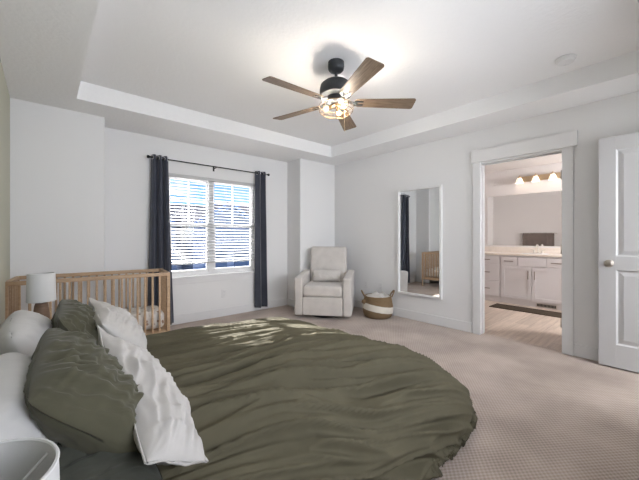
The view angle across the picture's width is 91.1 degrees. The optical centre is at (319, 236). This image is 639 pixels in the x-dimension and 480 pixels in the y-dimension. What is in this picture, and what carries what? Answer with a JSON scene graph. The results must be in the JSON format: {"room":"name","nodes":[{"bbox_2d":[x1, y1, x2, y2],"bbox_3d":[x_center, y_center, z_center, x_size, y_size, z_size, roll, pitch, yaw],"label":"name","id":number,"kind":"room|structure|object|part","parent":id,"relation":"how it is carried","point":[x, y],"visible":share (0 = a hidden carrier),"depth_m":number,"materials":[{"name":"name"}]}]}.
{"room":"bedroom","nodes":[
{"label":"bedroom","id":0,"kind":"room"},
{"bbox_2d":[0,59,9,325],"bbox_3d":[-1.532,-0.192,1.296,0.120,2.713,5.050,0,0,-41],"label":"wall","id":1,"kind":"structure","parent":0,"point":[4,93],"depth_m":2.47,"materials":[{"name":"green paint"}]},
{"bbox_2d":[10,98,334,316],"bbox_3d":[-1.442,-0.192,4.418,4.139,2.713,0.480,0,0,-41],"label":"wall","id":2,"kind":"structure","parent":0,"point":[80,187],"depth_m":3.71,"materials":[{"name":"white paint"}]},
{"bbox_2d":[147,155,269,175],"bbox_3d":[-1.488,-0.976,4.464,1.764,0.071,0.111,0,0,-41],"label":"curtain rod","id":3,"kind":"object","parent":2,"relation":"attached to","point":[148,156],"visible":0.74,"depth_m":4.36,"materials":[{"name":"black metal"}]},
{"bbox_2d":[147,154,173,324],"bbox_3d":[-2.003,0.050,3.969,0.322,2.150,0.095,0,0,-41],"label":"curtain","id":4,"kind":"object","parent":3,"relation":"hanging from","point":[159,239],"visible":0.78,"depth_m":3.95,"materials":[{"name":"grey fabric"}]},
{"bbox_2d":[254,171,267,307],"bbox_3d":[-0.898,0.040,4.935,0.242,2.130,0.088,0,0,-41],"label":"curtain","id":5,"kind":"object","parent":3,"relation":"hanging from","point":[260,290],"visible":1,"depth_m":4.93,"materials":[{"name":"grey fabric"}]},
{"bbox_2d":[169,177,253,276],"bbox_3d":[-1.549,-0.151,4.583,1.305,1.379,0.060,0,0,-41],"label":"window","id":6,"kind":"structure","parent":2,"relation":"in","point":[210,267],"depth_m":4.53,"materials":[{"name":"white plastic"}]},
{"bbox_3d":[-1.822,-0.487,4.363,0.533,0.634,0.021,0,0,-41],"label":"sash","id":7,"kind":"part","parent":6,"relation":"part of","materials":[{"name":"white plastic"}]},
{"bbox_3d":[-1.805,0.154,4.344,0.533,0.699,0.028,0,0,-41],"label":"sash","id":8,"kind":"part","parent":6,"relation":"part of","materials":[{"name":"white plastic"}]},
{"bbox_2d":[169,173,254,264],"bbox_3d":[-1.513,-0.233,4.542,1.281,1.213,0.052,0,0,-41],"label":"window blind","id":9,"kind":"object","parent":6,"relation":"attached to","point":[203,179],"visible":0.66,"depth_m":4.47,"materials":[{"name":"grey plastic"}]},
{"bbox_3d":[-1.919,-0.226,4.185,0.002,1.170,0.052,0,0,-41],"label":"ladder cord","id":10,"kind":"part","parent":9,"relation":"part of","materials":[{"name":"white fabric"}]},
{"bbox_3d":[-1.634,-0.226,4.436,0.002,1.170,0.052,0,0,-41],"label":"ladder cord","id":11,"kind":"part","parent":9,"relation":"part of","materials":[{"name":"white fabric"}]},
{"bbox_3d":[-1.512,0.362,4.541,1.273,0.022,0.046,0,0,-41],"label":"rail","id":12,"kind":"part","parent":9,"relation":"part of","materials":[{"name":"grey plastic"}]},
{"bbox_3d":[-1.107,-0.226,4.899,0.002,1.170,0.052,0,0,-41],"label":"ladder cord","id":13,"kind":"part","parent":9,"relation":"part of","materials":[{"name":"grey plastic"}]},
{"bbox_3d":[-1.332,-0.487,4.794,0.628,0.634,0.021,0,0,-41],"label":"sash","id":14,"kind":"part","parent":6,"relation":"part of","materials":[{"name":"white plastic"}]},
{"bbox_3d":[-1.315,0.154,4.774,0.628,0.699,0.028,0,0,-41],"label":"sash","id":15,"kind":"part","parent":6,"relation":"part of","materials":[{"name":"white plastic"}]},
{"bbox_2d":[172,271,254,284],"bbox_3d":[-1.508,0.590,4.536,1.365,0.100,0.085,0,0,-41],"label":"window sill","id":16,"kind":"structure","parent":2,"relation":"attached to","point":[245,274],"depth_m":4.48,"materials":[{"name":"white paint"}]},
{"bbox_2d":[170,298,294,325],"bbox_3d":[-1.397,1.105,4.367,4.139,0.120,0.375,0,0,-41],"label":"baseboard","id":17,"kind":"structure","parent":2,"relation":"attached to","point":[196,316],"depth_m":4.61,"materials":[{"name":"white paint"}]},
{"bbox_2d":[0,0,638,172],"bbox_3d":[1.206,-1.422,3.463,7.095,0.293,5.410,0,0,-41],"label":"ceiling","id":18,"kind":"structure","parent":0,"point":[186,71],"depth_m":2.57,"materials":[{"name":"white paint"}]},
{"bbox_2d":[262,57,415,130],"bbox_3d":[0.103,-1.161,2.581,1.235,0.573,1.274,0,0,-41],"label":"ceiling fan","id":19,"kind":"object","parent":18,"relation":"hanging from","point":[335,90],"visible":1,"depth_m":2.53,"materials":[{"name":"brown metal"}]},
{"bbox_3d":[-0.181,-1.113,2.351,0.499,0.006,0.136,0,12,-38],"label":"blade","id":20,"kind":"part","parent":19,"relation":"part of","materials":[{"name":"brown wood"}]},
{"bbox_3d":[-0.198,-1.113,2.826,0.499,0.006,0.136,0,12,34],"label":"blade","id":21,"kind":"part","parent":19,"relation":"part of","materials":[{"name":"brown wood"}]},
{"bbox_2d":[324,103,335,111],"bbox_3d":[0.088,-1.075,2.591,0.104,0.082,0.076,0,0,-41],"label":"bulb","id":22,"kind":"object","parent":19,"relation":"attached to","point":[331,106],"depth_m":2.58,"materials":[{"name":"beige glass"}]},
{"bbox_2d":[335,106,340,115],"bbox_3d":[0.152,-1.075,2.647,0.104,0.082,0.076,0,0,-41],"label":"bulb","id":23,"kind":"object","parent":19,"relation":"attached to","point":[338,111],"depth_m":2.66,"materials":[{"name":"beige glass"}]},
{"bbox_2d":[336,103,345,108],"bbox_3d":[0.170,-1.075,2.563,0.042,0.082,0.113,0,0,-41],"label":"bulb","id":24,"kind":"object","parent":19,"relation":"attached to","point":[342,106],"depth_m":2.53,"materials":[{"name":"beige glass"}]},
{"bbox_3d":[0.249,-1.113,2.989,0.136,0.006,0.499,-12,-3,16],"label":"blade","id":25,"kind":"part","parent":19,"relation":"part of","materials":[{"name":"brown wood"}]},
{"bbox_3d":[0.276,-1.113,2.220,0.136,0.006,0.499,13,-4,-20],"label":"blade","id":26,"kind":"part","parent":19,"relation":"part of","materials":[{"name":"brown wood"}]},
{"bbox_3d":[0.542,-1.113,2.614,0.499,0.006,0.136,0,-12,-2],"label":"blade","id":27,"kind":"part","parent":19,"relation":"part of","materials":[{"name":"brown wood"}]},
{"bbox_2d":[555,53,576,66],"bbox_3d":[1.999,-1.425,2.543,0.140,0.045,0.140,0,0,-41],"label":"smoke detector","id":28,"kind":"object","parent":18,"relation":"attached to","point":[567,59],"visible":1,"depth_m":2.51,"materials":[{"name":"white plastic"}]},
{"bbox_2d":[170,300,638,479],"bbox_3d":[1.206,1.214,3.463,7.095,0.100,5.410,0,0,-41],"label":"floor","id":29,"kind":"structure","parent":0,"point":[542,413],"depth_m":2.33,"materials":[{"name":"carpet"}]},
{"bbox_2d":[5,268,169,334],"bbox_3d":[-2.181,0.764,3.069,1.230,0.800,0.500,0,0,-35],"label":"crib","id":30,"kind":"object","parent":29,"relation":"on","point":[13,285],"visible":0.5,"depth_m":3.09,"materials":[{"name":"brown wood"}]},
{"bbox_3d":[-2.535,0.779,2.530,0.030,0.770,0.030,0,0,-35],"label":"post","id":31,"kind":"part","parent":30,"relation":"part of","materials":[{"name":"brown wood"}]},
{"bbox_3d":[-2.671,0.382,2.722,0.030,0.035,0.440,0,0,-35],"label":"rail","id":32,"kind":"part","parent":30,"relation":"part of","materials":[{"name":"brown wood"}]},
{"bbox_3d":[-2.046,0.382,2.878,1.230,0.035,0.032,0,0,-35],"label":"rail","id":33,"kind":"part","parent":30,"relation":"part of","materials":[{"name":"brown wood"}]},
{"bbox_3d":[-2.317,0.382,3.260,1.230,0.035,0.032,0,0,-35],"label":"rail","id":34,"kind":"part","parent":30,"relation":"part of","materials":[{"name":"brown wood"}]},
{"bbox_2d":[52,305,163,329],"bbox_3d":[-2.181,0.855,3.069,1.150,0.180,0.420,0,0,-35],"label":"mattress","id":35,"kind":"object","parent":30,"relation":"on","point":[148,308],"visible":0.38,"depth_m":3.18,"materials":[{"name":"white fabric"}]},
{"bbox_3d":[-1.556,0.779,3.224,0.030,0.770,0.030,0,0,-35],"label":"post","id":36,"kind":"part","parent":30,"relation":"part of","materials":[{"name":"brown wood"}]},
{"bbox_2d":[146,317,477,479],"bbox_3d":[-0.403,0.876,1.963,2.438,0.580,2.049,0,0,-41],"label":"duvet","id":37,"kind":"object","parent":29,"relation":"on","point":[271,398],"visible":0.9,"depth_m":1.46,"materials":[{"name":"green fabric"}]},
{"bbox_2d":[0,310,51,356],"bbox_3d":[-1.421,0.524,1.538,0.264,0.287,0.611,0,0,-41],"label":"pillow","id":38,"kind":"object","parent":37,"relation":"on","point":[21,332],"visible":0.49,"depth_m":1.37,"materials":[{"name":"white fabric"}]},
{"bbox_2d":[51,299,98,344],"bbox_3d":[-1.294,0.515,1.713,0.272,0.312,0.573,0,0,-41],"label":"pillow","id":39,"kind":"object","parent":37,"relation":"on","point":[71,315],"visible":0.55,"depth_m":1.56,"materials":[{"name":"green fabric"}]},
{"bbox_2d":[23,328,143,453],"bbox_3d":[-0.782,0.511,1.050,0.328,0.325,0.667,0,0,-41],"label":"pillow","id":40,"kind":"object","parent":37,"relation":"on","point":[78,394],"visible":0.85,"depth_m":0.86,"materials":[{"name":"green fabric"}]},
{"bbox_2d":[57,443,162,479],"bbox_3d":[-0.714,0.617,0.880,0.371,0.156,0.515,0,0,-41],"label":"sheet","id":41,"kind":"object","parent":37,"relation":"on","point":[74,464],"visible":0.27,"depth_m":0.80,"materials":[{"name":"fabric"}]},
{"bbox_2d":[0,352,57,444],"bbox_3d":[-0.903,0.530,0.942,0.261,0.269,0.605,0,0,-41],"label":"pillow","id":42,"kind":"object","parent":41,"relation":"on","point":[16,421],"visible":0.42,"depth_m":0.80,"materials":[{"name":"white fabric"}]},
{"bbox_2d":[88,298,146,348],"bbox_3d":[-1.169,0.520,1.806,0.257,0.295,0.556,0,0,-41],"label":"pillow","id":43,"kind":"object","parent":37,"relation":"on","point":[115,321],"visible":0.67,"depth_m":1.67,"materials":[{"name":"white fabric"}]},
{"bbox_2d":[97,325,208,465],"bbox_3d":[-0.634,0.528,1.131,0.236,0.288,0.806,0,0,-41],"label":"pillow","id":44,"kind":"object","parent":37,"relation":"on","point":[164,432],"visible":0.85,"depth_m":0.94,"materials":[{"name":"white fabric"}]},
{"bbox_2d":[294,246,353,317],"bbox_3d":[0.101,0.660,4.747,0.810,1.009,0.764,0,0,10],"label":"glider chair","id":45,"kind":"object","parent":29,"relation":"on","point":[321,299],"visible":1,"depth_m":4.43,"materials":[{"name":"fabric"}]},
{"bbox_3d":[-0.241,0.821,4.793,0.120,0.588,0.739,0,0,10],"label":"arm","id":46,"kind":"part","parent":45,"relation":"part of","materials":[{"name":"fabric"}]},
{"bbox_2d":[303,281,342,296],"bbox_3d":[0.085,0.768,4.653,0.564,0.157,0.565,0,0,10],"label":"seat cushion","id":47,"kind":"object","parent":45,"relation":"on","point":[310,288],"depth_m":4.40,"materials":[{"name":"fabric"}]},
{"bbox_3d":[0.086,0.980,4.659,0.564,0.260,0.552,0,0,10],"label":"panel","id":48,"kind":"part","parent":45,"relation":"part of","materials":[{"name":"fabric"}]},
{"bbox_2d":[313,269,340,280],"bbox_3d":[0.110,0.593,4.800,0.423,0.171,0.137,0,0,12],"label":"lumbar pillow","id":49,"kind":"object","parent":45,"relation":"on","point":[318,275],"visible":1,"depth_m":4.76,"materials":[{"name":"fabric"}]},
{"bbox_3d":[0.143,0.528,4.995,0.580,0.744,0.262,0,0,10],"label":"backrest","id":50,"kind":"part","parent":45,"relation":"part of","materials":[{"name":"fabric"}]},
{"bbox_3d":[0.439,0.821,4.676,0.120,0.588,0.739,0,0,10],"label":"arm","id":51,"kind":"part","parent":45,"relation":"part of","materials":[{"name":"fabric"}]},
{"bbox_2d":[361,290,394,319],"bbox_3d":[0.843,0.969,4.563,0.462,0.391,0.444,0,0,-41],"label":"storage basket","id":52,"kind":"object","parent":29,"relation":"on","point":[373,308],"visible":0.97,"depth_m":4.39,"materials":[{"name":"brown wicker"}]},
{"bbox_2d":[366,291,389,297],"bbox_3d":[0.850,0.857,4.569,0.350,0.107,0.350,0,0,-41],"label":"blanket","id":53,"kind":"object","parent":52,"relation":"in","point":[375,294],"visible":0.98,"depth_m":4.50,"materials":[{"name":"white fabric"}]},
{"bbox_2d":[485,255,500,301],"bbox_3d":[3.249,0.746,5.900,0.598,0.838,0.466,0,0,-41],"label":"base cabinet","id":54,"kind":"object","parent":29,"relation":"on","point":[492,262],"visible":0.5,"depth_m":5.65,"materials":[{"name":"grey paint"}]},
{"bbox_3d":[3.057,0.928,5.733,0.018,0.262,0.435,0,0,-41],"label":"drawer","id":55,"kind":"part","parent":54,"relation":"part of","materials":[{"name":"grey paint"}]},
{"bbox_3d":[3.057,0.636,5.733,0.018,0.287,0.435,0,0,-41],"label":"drawer","id":56,"kind":"part","parent":54,"relation":"part of","materials":[{"name":"grey paint"}]},
{"bbox_3d":[3.057,0.409,5.733,0.018,0.130,0.435,0,0,-41],"label":"drawer","id":57,"kind":"part","parent":54,"relation":"part of","materials":[{"name":"grey paint"}]},
{"bbox_2d":[489,303,561,317],"bbox_3d":[3.328,1.163,4.930,0.350,0.012,1.110,0,0,-41],"label":"bath rug","id":58,"kind":"object","parent":29,"relation":"on","point":[497,305],"visible":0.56,"depth_m":4.92,"materials":[{"name":"grey fabric"}]},
{"bbox_2d":[501,255,561,310],"bbox_3d":[3.719,0.746,5.366,0.598,0.838,0.948,0,0,-41],"label":"vanity cabinet","id":59,"kind":"object","parent":29,"relation":"on","point":[525,280],"visible":0.74,"depth_m":5.20,"materials":[{"name":"grey paint"}]},
{"bbox_3d":[3.304,0.421,5.452,0.018,0.143,0.245,0,0,-41],"label":"drawer","id":60,"kind":"part","parent":59,"relation":"part of","materials":[{"name":"grey paint"}]},
{"bbox_3d":[3.373,0.784,5.373,0.018,0.550,0.453,0,0,-41],"label":"door","id":61,"kind":"part","parent":59,"relation":"part of","materials":[{"name":"grey paint"}]},
{"bbox_2d":[485,247,561,257],"bbox_3d":[3.726,0.260,5.379,0.580,0.130,1.960,0,0,-41],"label":"countertop","id":62,"kind":"structure","parent":59,"relation":"on","point":[511,251],"depth_m":5.61,"materials":[{"name":"white stone"}]},
{"bbox_2d":[531,244,545,252],"bbox_3d":[3.841,0.212,5.508,0.160,0.160,0.167,0,0,2],"label":"faucet","id":63,"kind":"object","parent":62,"relation":"on","point":[537,245],"visible":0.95,"depth_m":5.50,"materials":[{"name":"silver metal"}]},
{"bbox_3d":[3.525,0.421,5.200,0.018,0.143,0.395,0,0,-41],"label":"drawer","id":64,"kind":"part","parent":59,"relation":"part of","materials":[{"name":"grey paint"}]},
{"bbox_2d":[536,303,556,308],"bbox_3d":[3.667,1.119,5.062,0.010,0.060,0.280,0,0,-41],"label":"vent grille","id":65,"kind":"object","parent":59,"relation":"attached to","point":[537,304],"visible":1,"depth_m":5.06,"materials":[{"name":"silver metal"}]},
{"bbox_3d":[3.680,0.784,5.024,0.018,0.550,0.457,0,0,-41],"label":"door","id":66,"kind":"part","parent":59,"relation":"part of","materials":[{"name":"grey paint"}]},
{"bbox_3d":[3.748,0.421,4.947,0.018,0.143,0.250,0,0,-41],"label":"drawer","id":67,"kind":"part","parent":59,"relation":"part of","materials":[{"name":"grey paint"}]},
{"bbox_3d":[-2.000,0.920,2.276,0.442,0.490,0.400,0,0,-41],"label":"nightstand","id":68,"kind":"object","parent":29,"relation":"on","visible":0},
{"bbox_2d":[25,272,56,318],"bbox_3d":[-2.012,0.468,2.266,0.168,0.412,0.168,0,0,-41],"label":"table lamp","id":69,"kind":"object","parent":68,"relation":"on","point":[40,286],"visible":0.89,"depth_m":2.22,"materials":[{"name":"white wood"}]},
{"bbox_3d":[-2.012,0.363,2.266,0.168,0.202,0.168,0,0,-41],"label":"lamp shade","id":70,"kind":"part","parent":69,"relation":"part of","materials":[{"name":"fabric"}]},
{"bbox_3d":[-0.343,0.920,0.391,0.442,0.490,0.400,0,0,-41],"label":"nightstand","id":71,"kind":"object","parent":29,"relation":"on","visible":0},
{"bbox_2d":[0,437,59,479],"bbox_3d":[-0.378,0.468,0.331,0.168,0.412,0.168,0,0,-41],"label":"table lamp","id":72,"kind":"object","parent":71,"relation":"on","point":[25,458],"visible":1,"depth_m":0.41,"materials":[{"name":"white fabric"}]},
{"bbox_2d":[335,91,638,347],"bbox_3d":[1.666,-0.192,4.108,0.120,2.713,5.050,0,0,-41],"label":"wall","id":73,"kind":"structure","parent":0,"point":[366,189],"depth_m":3.96,"materials":[{"name":"white paint"}]},
{"bbox_2d":[397,185,442,299],"bbox_3d":[1.367,0.070,4.317,0.044,1.490,0.670,0,0,-42],"label":"wall mirror","id":74,"kind":"object","parent":73,"relation":"attached to","point":[419,210],"visible":1,"depth_m":4.31,"materials":[{"name":"white mirror"}]},
{"bbox_2d":[354,299,598,360],"bbox_3d":[1.734,1.105,3.928,0.015,0.120,4.450,0,0,-41],"label":"baseboard","id":75,"kind":"structure","parent":73,"relation":"attached to","point":[592,353],"depth_m":4.02,"materials":[{"name":"white paint"}]},
{"bbox_2d":[471,130,577,355],"bbox_3d":[2.219,0.065,3.457,0.154,2.200,1.002,0,0,-41],"label":"door frame","id":76,"kind":"structure","parent":73,"relation":"attached to","point":[566,141],"depth_m":3.29,"materials":[{"name":"white paint"}]},
{"bbox_2d":[560,170,561,326],"bbox_3d":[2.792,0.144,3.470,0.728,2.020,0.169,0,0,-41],"label":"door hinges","id":77,"kind":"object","parent":73,"relation":"in","point":[560,170],"depth_m":3.25,"materials":[{"name":"grey paint"}]},
{"bbox_2d":[599,132,638,372],"bbox_3d":[2.818,0.133,2.554,0.169,2.040,0.813,0,0,-41],"label":"door","id":78,"kind":"structure","parent":73,"relation":"in","point":[618,155],"depth_m":2.75,"materials":[{"name":"grey paint"}]},
{"bbox_3d":[2.558,0.237,2.772,0.067,0.066,0.066,0,0,-41],"label":"knob","id":79,"kind":"part","parent":78,"relation":"part of","materials":[{"name":"silver metal"}]},
{"bbox_3d":[2.814,-0.300,2.558,0.035,0.945,0.570,0,0,-41],"label":"panel","id":80,"kind":"part","parent":78,"relation":"part of","materials":[{"name":"grey paint"}]},
{"bbox_3d":[2.814,0.623,2.558,0.035,0.660,0.570,0,0,-41],"label":"panel","id":81,"kind":"part","parent":78,"relation":"part of","materials":[{"name":"grey paint"}]},
{"bbox_2d":[485,162,561,247],"bbox_3d":[4.199,-0.005,5.356,0.100,2.540,4.300,0,0,-41],"label":"wall","id":82,"kind":"structure","parent":0,"point":[499,183],"depth_m":5.86,"materials":[{"name":"grey paint"}]},
{"bbox_2d":[488,191,561,245],"bbox_3d":[3.962,-0.313,5.543,0.007,0.955,1.855,0,0,-41],"label":"wall mirror","id":83,"kind":"object","parent":82,"relation":"attached to","point":[530,219],"visible":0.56,"depth_m":5.73,"materials":[{"name":"clear glass"}]},
{"bbox_2d":[515,171,559,183],"bbox_3d":[3.882,-1.053,5.514,0.165,0.145,0.756,0,0,-41],"label":"vanity light","id":84,"kind":"object","parent":82,"relation":"attached to","point":[551,176],"visible":1,"depth_m":5.53,"materials":[{"name":"white glass"}]},
{"bbox_3d":[3.664,-1.029,5.738,0.132,0.097,0.132,0,0,-41],"label":"lamp shade","id":85,"kind":"part","parent":84,"relation":"part of","materials":[{"name":"white glass"}]},
{"bbox_3d":[3.829,-1.029,5.550,0.132,0.097,0.132,0,0,-41],"label":"lamp shade","id":86,"kind":"part","parent":84,"relation":"part of","materials":[{"name":"white glass"}]},
{"bbox_3d":[3.954,-1.056,5.540,0.024,0.100,0.700,0,0,-41],"label":"plate","id":87,"kind":"part","parent":84,"relation":"part of","materials":[{"name":"gold metal"}]},
{"bbox_3d":[3.994,-1.029,5.362,0.132,0.097,0.132,0,0,-41],"label":"lamp shade","id":88,"kind":"part","parent":84,"relation":"part of","materials":[{"name":"white glass"}]},
{"label":"outside","id":89,"kind":"structure","parent":0,"visible":0},
{"bbox_3d":[-13.850,4.264,30.898,80.000,0.200,55.300,0,0,-41],"label":"ground","id":90,"kind":"structure","parent":89,"visible":0},
{"bbox_2d":[170,202,249,274],"bbox_3d":[-8.262,1.089,18.484,19.000,6.150,10.325,0,0,-41],"label":"house","id":91,"kind":"structure","parent":90,"relation":"on","point":[237,263],"depth_m":15.21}
]}

